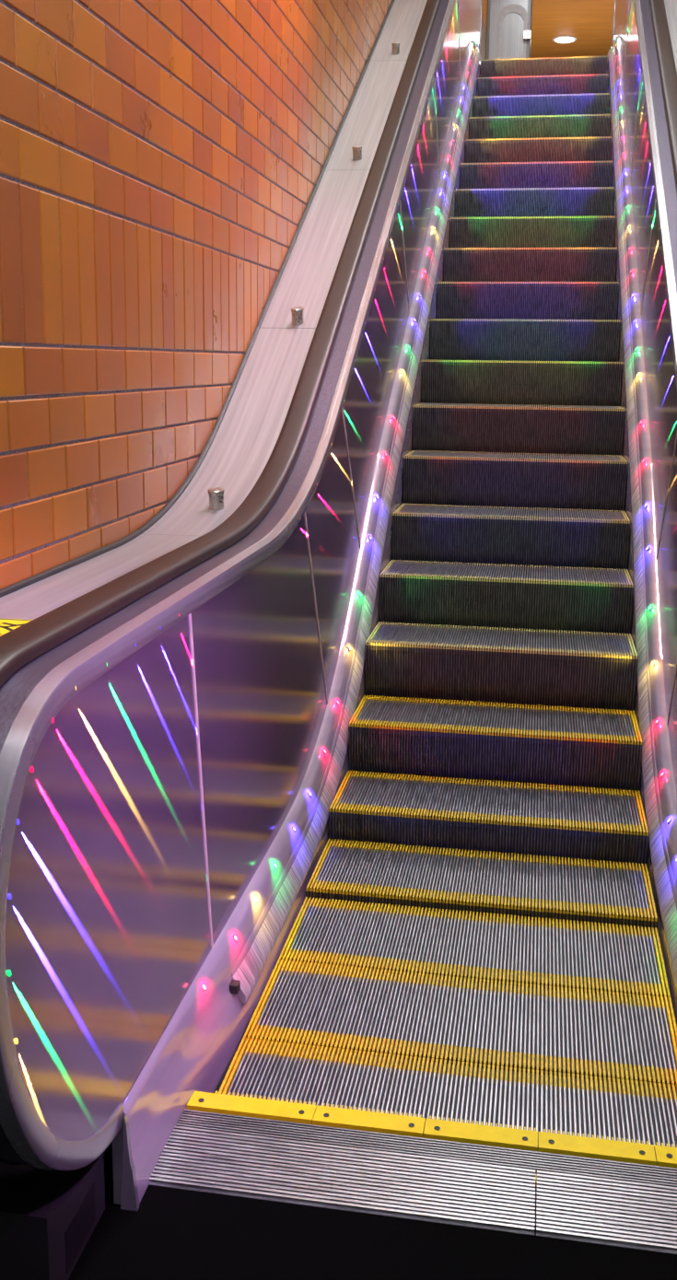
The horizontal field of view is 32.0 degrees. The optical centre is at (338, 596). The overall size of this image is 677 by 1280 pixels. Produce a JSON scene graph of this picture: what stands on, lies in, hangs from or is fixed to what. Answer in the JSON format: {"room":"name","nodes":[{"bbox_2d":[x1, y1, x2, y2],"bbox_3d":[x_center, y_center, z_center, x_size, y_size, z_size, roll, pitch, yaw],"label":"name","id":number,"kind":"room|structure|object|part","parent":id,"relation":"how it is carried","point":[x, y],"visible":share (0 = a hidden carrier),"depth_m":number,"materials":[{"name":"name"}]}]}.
{"room":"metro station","nodes":[
{"label":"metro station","id":0,"kind":"room"},
{"bbox_2d":[104,1152,113,1179],"bbox_3d":[0.981,0.743,6.885,2.140,0.180,9.315,3,11,9],"label":"floor","id":1,"kind":"structure","parent":0,"point":[108,1168],"depth_m":2.92,"materials":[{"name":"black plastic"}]},
{"bbox_2d":[217,1037,676,1235],"bbox_3d":[0.254,1.280,2.672,1.074,0.250,0.396,3,11,9],"label":"step","id":2,"kind":"structure","parent":1,"relation":"on","point":[541,1101],"depth_m":2.73,"materials":[{"name":"metal"}]},
{"bbox_2d":[175,1090,676,1186],"bbox_3d":[0.238,1.179,2.547,1.184,0.036,0.141,3,11,9],"label":"plate","id":3,"kind":"object","parent":2,"relation":"on","point":[552,1152],"visible":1,"depth_m":2.54,"materials":[{"name":"yellow metal"}]},
{"bbox_3d":[1.025,-1.416,6.564,1.800,4.360,8.500,3,11,9],"label":"trim","id":4,"kind":"structure","parent":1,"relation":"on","visible":0},
{"bbox_2d":[0,0,482,1210],"bbox_3d":[0.386,-2.224,6.549,0.246,5.657,10.734,3,11,9],"label":"balustrade","id":5,"kind":"object","parent":4,"relation":"on","point":[172,769],"visible":0.95,"depth_m":2.77,"materials":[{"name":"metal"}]},
{"bbox_2d":[0,1140,112,1180],"bbox_3d":[0.217,-2.184,6.382,0.001,5.499,9.804,3,11,9],"label":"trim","id":6,"kind":"structure","parent":5,"relation":"attached to","point":[108,1151],"depth_m":2.77,"materials":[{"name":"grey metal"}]},
{"bbox_2d":[0,0,427,619],"bbox_3d":[0.073,-2.841,6.134,0.272,4.262,10.083,3,11,9],"label":"ledge","id":7,"kind":"object","parent":5,"relation":"attached to","point":[243,437],"visible":0.89,"depth_m":4.68,"materials":[{"name":"metal"}]},
{"bbox_2d":[0,617,32,636],"bbox_3d":[-0.696,0.063,2.348,0.195,0.001,0.170,3,11,9],"label":"warning sticker","id":8,"kind":"object","parent":7,"relation":"on","point":[6,625],"visible":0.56,"depth_m":2.38,"materials":[{"name":"yellow plastic"}]},
{"bbox_3d":[-0.769,0.000,2.634,0.014,0.033,1.948,3,11,9],"label":"edge trim","id":9,"kind":"part","parent":7,"relation":"part of","materials":[{"name":"grey metal"}]},
{"bbox_3d":[-0.636,0.012,2.613,0.257,0.020,1.948,3,11,9],"label":"plate","id":10,"kind":"part","parent":7,"relation":"part of","materials":[{"name":"metal"}]},
{"bbox_3d":[-0.469,-0.657,4.258,0.014,0.675,1.544,3,11,9],"label":"edge trim","id":11,"kind":"part","parent":7,"relation":"part of","materials":[{"name":"grey metal"}]},
{"bbox_3d":[-0.335,-0.645,4.237,0.257,0.664,1.543,3,11,9],"label":"plate","id":12,"kind":"part","parent":7,"relation":"part of","materials":[{"name":"metal"}]},
{"bbox_3d":[-0.206,-1.678,5.555,0.014,0.866,1.459,3,11,9],"label":"edge trim","id":13,"kind":"part","parent":7,"relation":"part of","materials":[{"name":"grey metal"}]},
{"bbox_3d":[-0.072,-1.667,5.537,0.257,0.855,1.453,3,11,9],"label":"plate","id":14,"kind":"part","parent":7,"relation":"part of","materials":[{"name":"metal"}]},
{"bbox_3d":[0.056,-2.811,6.822,0.014,0.907,1.529,3,11,9],"label":"edge trim","id":15,"kind":"part","parent":7,"relation":"part of","materials":[{"name":"grey metal"}]},
{"bbox_3d":[0.190,-2.800,6.804,0.257,0.896,1.523,3,11,9],"label":"plate","id":16,"kind":"part","parent":7,"relation":"part of","materials":[{"name":"metal"}]},
{"bbox_3d":[0.326,-3.979,8.127,0.014,0.918,1.549,3,11,9],"label":"edge trim","id":17,"kind":"part","parent":7,"relation":"part of","materials":[{"name":"grey metal"}]},
{"bbox_3d":[0.461,-3.968,8.109,0.257,0.907,1.543,3,11,9],"label":"plate","id":18,"kind":"part","parent":7,"relation":"part of","materials":[{"name":"metal"}]},
{"bbox_2d":[0,0,441,1179],"bbox_3d":[0.301,-2.447,6.520,0.095,5.260,10.786,3,11,9],"label":"handrail","id":19,"kind":"object","parent":5,"relation":"on","point":[18,646],"visible":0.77,"depth_m":3.93,"materials":[{"name":"rubber"}]},
{"bbox_2d":[243,958,676,1089],"bbox_3d":[0.322,1.204,3.059,1.074,0.250,0.396,3,11,9],"label":"step","id":20,"kind":"structure","parent":4,"relation":"on","point":[593,1034],"depth_m":3.02,"materials":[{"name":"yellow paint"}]},
{"bbox_2d":[278,896,671,1000],"bbox_3d":[0.390,1.128,3.446,1.074,0.250,0.396,3,11,9],"label":"step","id":21,"kind":"structure","parent":4,"relation":"on","point":[574,955],"depth_m":3.41,"materials":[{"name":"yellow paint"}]},
{"bbox_2d":[305,838,657,930],"bbox_3d":[0.459,1.024,3.827,1.074,0.250,0.396,3,11,9],"label":"step","id":22,"kind":"structure","parent":4,"relation":"on","point":[597,892],"depth_m":3.75,"materials":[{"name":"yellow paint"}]},
{"bbox_2d":[328,770,649,866],"bbox_3d":[0.528,0.841,4.192,1.074,0.250,0.396,3,11,9],"label":"step","id":23,"kind":"structure","parent":4,"relation":"on","point":[445,813],"depth_m":4.06,"materials":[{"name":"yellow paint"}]},
{"bbox_2d":[348,695,642,793],"bbox_3d":[0.598,0.586,4.543,1.074,0.250,0.396,3,11,9],"label":"step","id":24,"kind":"structure","parent":4,"relation":"on","point":[599,749],"depth_m":4.39,"materials":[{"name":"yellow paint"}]},
{"bbox_2d":[364,621,638,713],"bbox_3d":[0.668,0.295,4.888,1.074,0.250,0.396,3,11,9],"label":"step","id":25,"kind":"structure","parent":4,"relation":"on","point":[575,669],"depth_m":4.73,"materials":[{"name":"metal"}]},
{"bbox_2d":[379,559,633,636],"bbox_3d":[0.739,0.015,5.234,1.074,0.250,0.396,3,11,9],"label":"step","id":26,"kind":"structure","parent":4,"relation":"on","point":[411,592],"depth_m":5.07,"materials":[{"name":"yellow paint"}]},
{"bbox_2d":[392,503,629,570],"bbox_3d":[0.809,-0.275,5.578,1.074,0.250,0.396,3,11,9],"label":"step","id":27,"kind":"structure","parent":4,"relation":"on","point":[422,532],"depth_m":5.41,"materials":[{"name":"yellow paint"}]},
{"bbox_2d":[403,450,627,511],"bbox_3d":[0.880,-0.580,5.920,1.074,0.250,0.396,3,11,9],"label":"step","id":28,"kind":"structure","parent":4,"relation":"on","point":[455,478],"depth_m":5.75,"materials":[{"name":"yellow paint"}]},
{"bbox_2d":[413,402,624,456],"bbox_3d":[0.951,-0.885,6.261,1.074,0.250,0.396,3,11,9],"label":"step","id":29,"kind":"structure","parent":4,"relation":"on","point":[587,430],"depth_m":6.09,"materials":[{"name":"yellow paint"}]},
{"bbox_2d":[421,359,622,407],"bbox_3d":[1.021,-1.190,6.602,1.074,0.250,0.396,3,11,9],"label":"step","id":30,"kind":"structure","parent":4,"relation":"on","point":[496,382],"depth_m":6.42,"materials":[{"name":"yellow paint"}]},
{"bbox_2d":[430,318,620,361],"bbox_3d":[1.092,-1.496,6.943,1.074,0.250,0.396,3,11,9],"label":"step","id":31,"kind":"structure","parent":4,"relation":"on","point":[450,339],"depth_m":6.77,"materials":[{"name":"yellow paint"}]},
{"bbox_2d":[437,281,618,319],"bbox_3d":[1.163,-1.801,7.285,1.074,0.250,0.396,3,11,9],"label":"step","id":32,"kind":"structure","parent":4,"relation":"on","point":[512,300],"depth_m":7.10,"materials":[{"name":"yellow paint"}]},
{"bbox_2d":[443,246,616,281],"bbox_3d":[1.233,-2.106,7.626,1.074,0.250,0.396,3,11,9],"label":"step","id":33,"kind":"structure","parent":4,"relation":"on","point":[461,264],"depth_m":7.45,"materials":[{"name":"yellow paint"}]},
{"bbox_2d":[449,215,615,248],"bbox_3d":[1.304,-2.411,7.967,1.074,0.250,0.396,3,11,9],"label":"step","id":34,"kind":"structure","parent":4,"relation":"on","point":[596,231],"depth_m":7.78,"materials":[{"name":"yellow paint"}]},
{"bbox_2d":[454,186,614,217],"bbox_3d":[1.375,-2.717,8.309,1.074,0.250,0.396,3,11,9],"label":"step","id":35,"kind":"structure","parent":4,"relation":"on","point":[543,202],"depth_m":8.12,"materials":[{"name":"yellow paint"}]},
{"bbox_2d":[460,160,612,189],"bbox_3d":[1.445,-3.022,8.650,1.074,0.250,0.396,3,11,9],"label":"step","id":36,"kind":"structure","parent":4,"relation":"on","point":[579,174],"depth_m":8.46,"materials":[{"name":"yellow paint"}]},
{"bbox_2d":[465,136,611,162],"bbox_3d":[1.516,-3.327,8.991,1.074,0.250,0.396,3,11,9],"label":"step","id":37,"kind":"structure","parent":4,"relation":"on","point":[590,148],"depth_m":8.80,"materials":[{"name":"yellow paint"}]},
{"bbox_2d":[469,114,610,139],"bbox_3d":[1.587,-3.632,9.332,1.074,0.250,0.396,3,11,9],"label":"step","id":38,"kind":"structure","parent":4,"relation":"on","point":[577,125],"depth_m":9.14,"materials":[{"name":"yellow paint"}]},
{"bbox_2d":[473,93,609,116],"bbox_3d":[1.657,-3.938,9.674,1.074,0.250,0.396,3,11,9],"label":"step","id":39,"kind":"structure","parent":4,"relation":"on","point":[573,104],"depth_m":9.48,"materials":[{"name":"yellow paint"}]},
{"bbox_2d":[477,73,608,96],"bbox_3d":[1.728,-4.243,10.015,1.074,0.250,0.396,3,11,9],"label":"step","id":40,"kind":"structure","parent":4,"relation":"on","point":[575,84],"depth_m":9.82,"materials":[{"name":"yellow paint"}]},
{"bbox_2d":[480,55,607,77],"bbox_3d":[1.799,-4.548,10.356,1.074,0.250,0.396,3,11,9],"label":"step","id":41,"kind":"structure","parent":4,"relation":"on","point":[588,64],"depth_m":10.16,"materials":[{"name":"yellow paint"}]},
{"bbox_2d":[606,0,676,1025],"bbox_3d":[1.693,-2.165,6.331,0.246,5.657,10.734,3,11,9],"label":"balustrade","id":42,"kind":"object","parent":4,"relation":"on","point":[645,195],"visible":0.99,"depth_m":5.27,"materials":[{"name":"metal"}]},
{"bbox_3d":[1.664,-2.386,6.293,0.033,5.208,10.734,3,11,9],"label":"trim","id":43,"kind":"part","parent":42,"relation":"part of","materials":[{"name":"metal"}]},
{"bbox_2d":[648,0,676,193],"bbox_3d":[1.784,-2.381,6.273,0.095,5.260,10.786,3,11,9],"label":"handrail","id":44,"kind":"object","parent":42,"relation":"on","point":[667,68],"visible":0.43,"depth_m":6.78,"materials":[{"name":"rubber"}]},
{"bbox_2d":[663,0,676,71],"bbox_3d":[1.907,-2.759,5.828,0.272,4.262,10.083,3,11,9],"label":"deck","id":45,"kind":"object","parent":42,"relation":"attached to","point":[670,5],"visible":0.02,"depth_m":7.61,"materials":[{"name":"metal"}]},
{"bbox_3d":[2.010,-2.718,6.500,0.257,0.896,1.523,3,11,9],"label":"plate","id":46,"kind":"part","parent":45,"relation":"part of","materials":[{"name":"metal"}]},
{"bbox_2d":[0,0,486,589],"bbox_3d":[0.928,-4.122,12.203,0.154,7.250,27.200,3,11,9],"label":"wall","id":47,"kind":"structure","parent":0,"point":[162,161],"depth_m":3.45,"materials":[{"name":"orange tile"}]},
{"bbox_2d":[68,1178,676,1279],"bbox_3d":[-0.052,1.646,0.935,2.140,0.302,2.885,3,11,9],"label":"floor","id":48,"kind":"structure","parent":0,"point":[173,1233],"depth_m":2.23,"materials":[{"name":"black rubber"}]},
{"bbox_2d":[0,1152,104,1279],"bbox_3d":[-0.594,1.138,2.203,0.230,0.188,0.265,3,11,9],"label":"base","id":49,"kind":"object","parent":48,"relation":"on","point":[48,1217],"visible":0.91,"depth_m":2.12,"materials":[{"name":"grey metal"}]},
{"bbox_2d":[148,1126,676,1254],"bbox_3d":[0.210,1.212,2.390,1.220,0.032,0.181,3,11,9],"label":"plate","id":50,"kind":"object","parent":48,"relation":"on","point":[623,1214],"visible":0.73,"depth_m":2.38,"materials":[{"name":"metal"}]},
{"bbox_3d":[0.001,1.203,2.425,0.795,0.032,0.181,3,11,9],"label":"ribbed plate","id":51,"kind":"part","parent":50,"relation":"part of","materials":[{"name":"metal"}]},
{"bbox_3d":[0.604,1.230,2.324,0.422,0.032,0.181,3,11,9],"label":"ribbed plate","id":52,"kind":"part","parent":50,"relation":"part of","materials":[{"name":"metal"}]},
{"bbox_2d":[481,0,614,61],"bbox_3d":[3.558,-9.333,19.611,2.440,0.150,10.000,3,11,9],"label":"ceiling","id":53,"kind":"structure","parent":0,"point":[591,21],"depth_m":18.83,"materials":[{"name":"orange paint"}]},
{"bbox_2d":[552,34,576,43],"bbox_3d":[3.751,-9.222,19.547,0.400,0.040,0.400,3,11,9],"label":"recessed light","id":54,"kind":"object","parent":53,"relation":"in","point":[559,39],"visible":1,"depth_m":19.47,"materials":[{"name":"white plastic"}]},
{"bbox_2d":[555,37,573,43],"bbox_3d":[3.750,-9.211,19.549,0.312,0.019,0.312,3,11,9],"label":"diffuser","id":55,"kind":"object","parent":54,"relation":"attached to","point":[557,40],"depth_m":19.50,"materials":[{"name":"white plastic"}]},
{"bbox_3d":[3.103,-6.030,17.772,2.140,0.200,14.965,3,11,9],"label":"floor","id":56,"kind":"structure","parent":0,"visible":0},
{"bbox_2d":[485,0,533,59],"bbox_3d":[2.220,-7.059,15.426,0.570,2.712,0.612,3,11,9],"label":"pillar","id":57,"kind":"structure","parent":56,"relation":"on","point":[506,20],"depth_m":15.09,"materials":[{"name":"metal"}]},
{"bbox_3d":[2.221,-6.852,15.157,0.370,1.410,0.014,3,11,9],"label":"arched frame","id":58,"kind":"part","parent":57,"relation":"part of","materials":[{"name":"white plastic"}]},
{"bbox_2d":[523,30,531,39],"bbox_3d":[2.406,-7.152,15.027,0.090,0.100,0.064,3,11,9],"label":"lamp","id":59,"kind":"object","parent":57,"relation":"attached to","point":[527,33],"visible":1,"depth_m":15.00,"materials":[{"name":"white plastic"}]},
{"bbox_2d":[523,30,530,37],"bbox_3d":[2.401,-7.147,14.999,0.076,0.084,0.005,3,11,9],"label":"diffuser","id":60,"kind":"object","parent":59,"relation":"attached to","point":[527,33],"depth_m":15.00,"materials":[{"name":"white plastic"}]}
]}

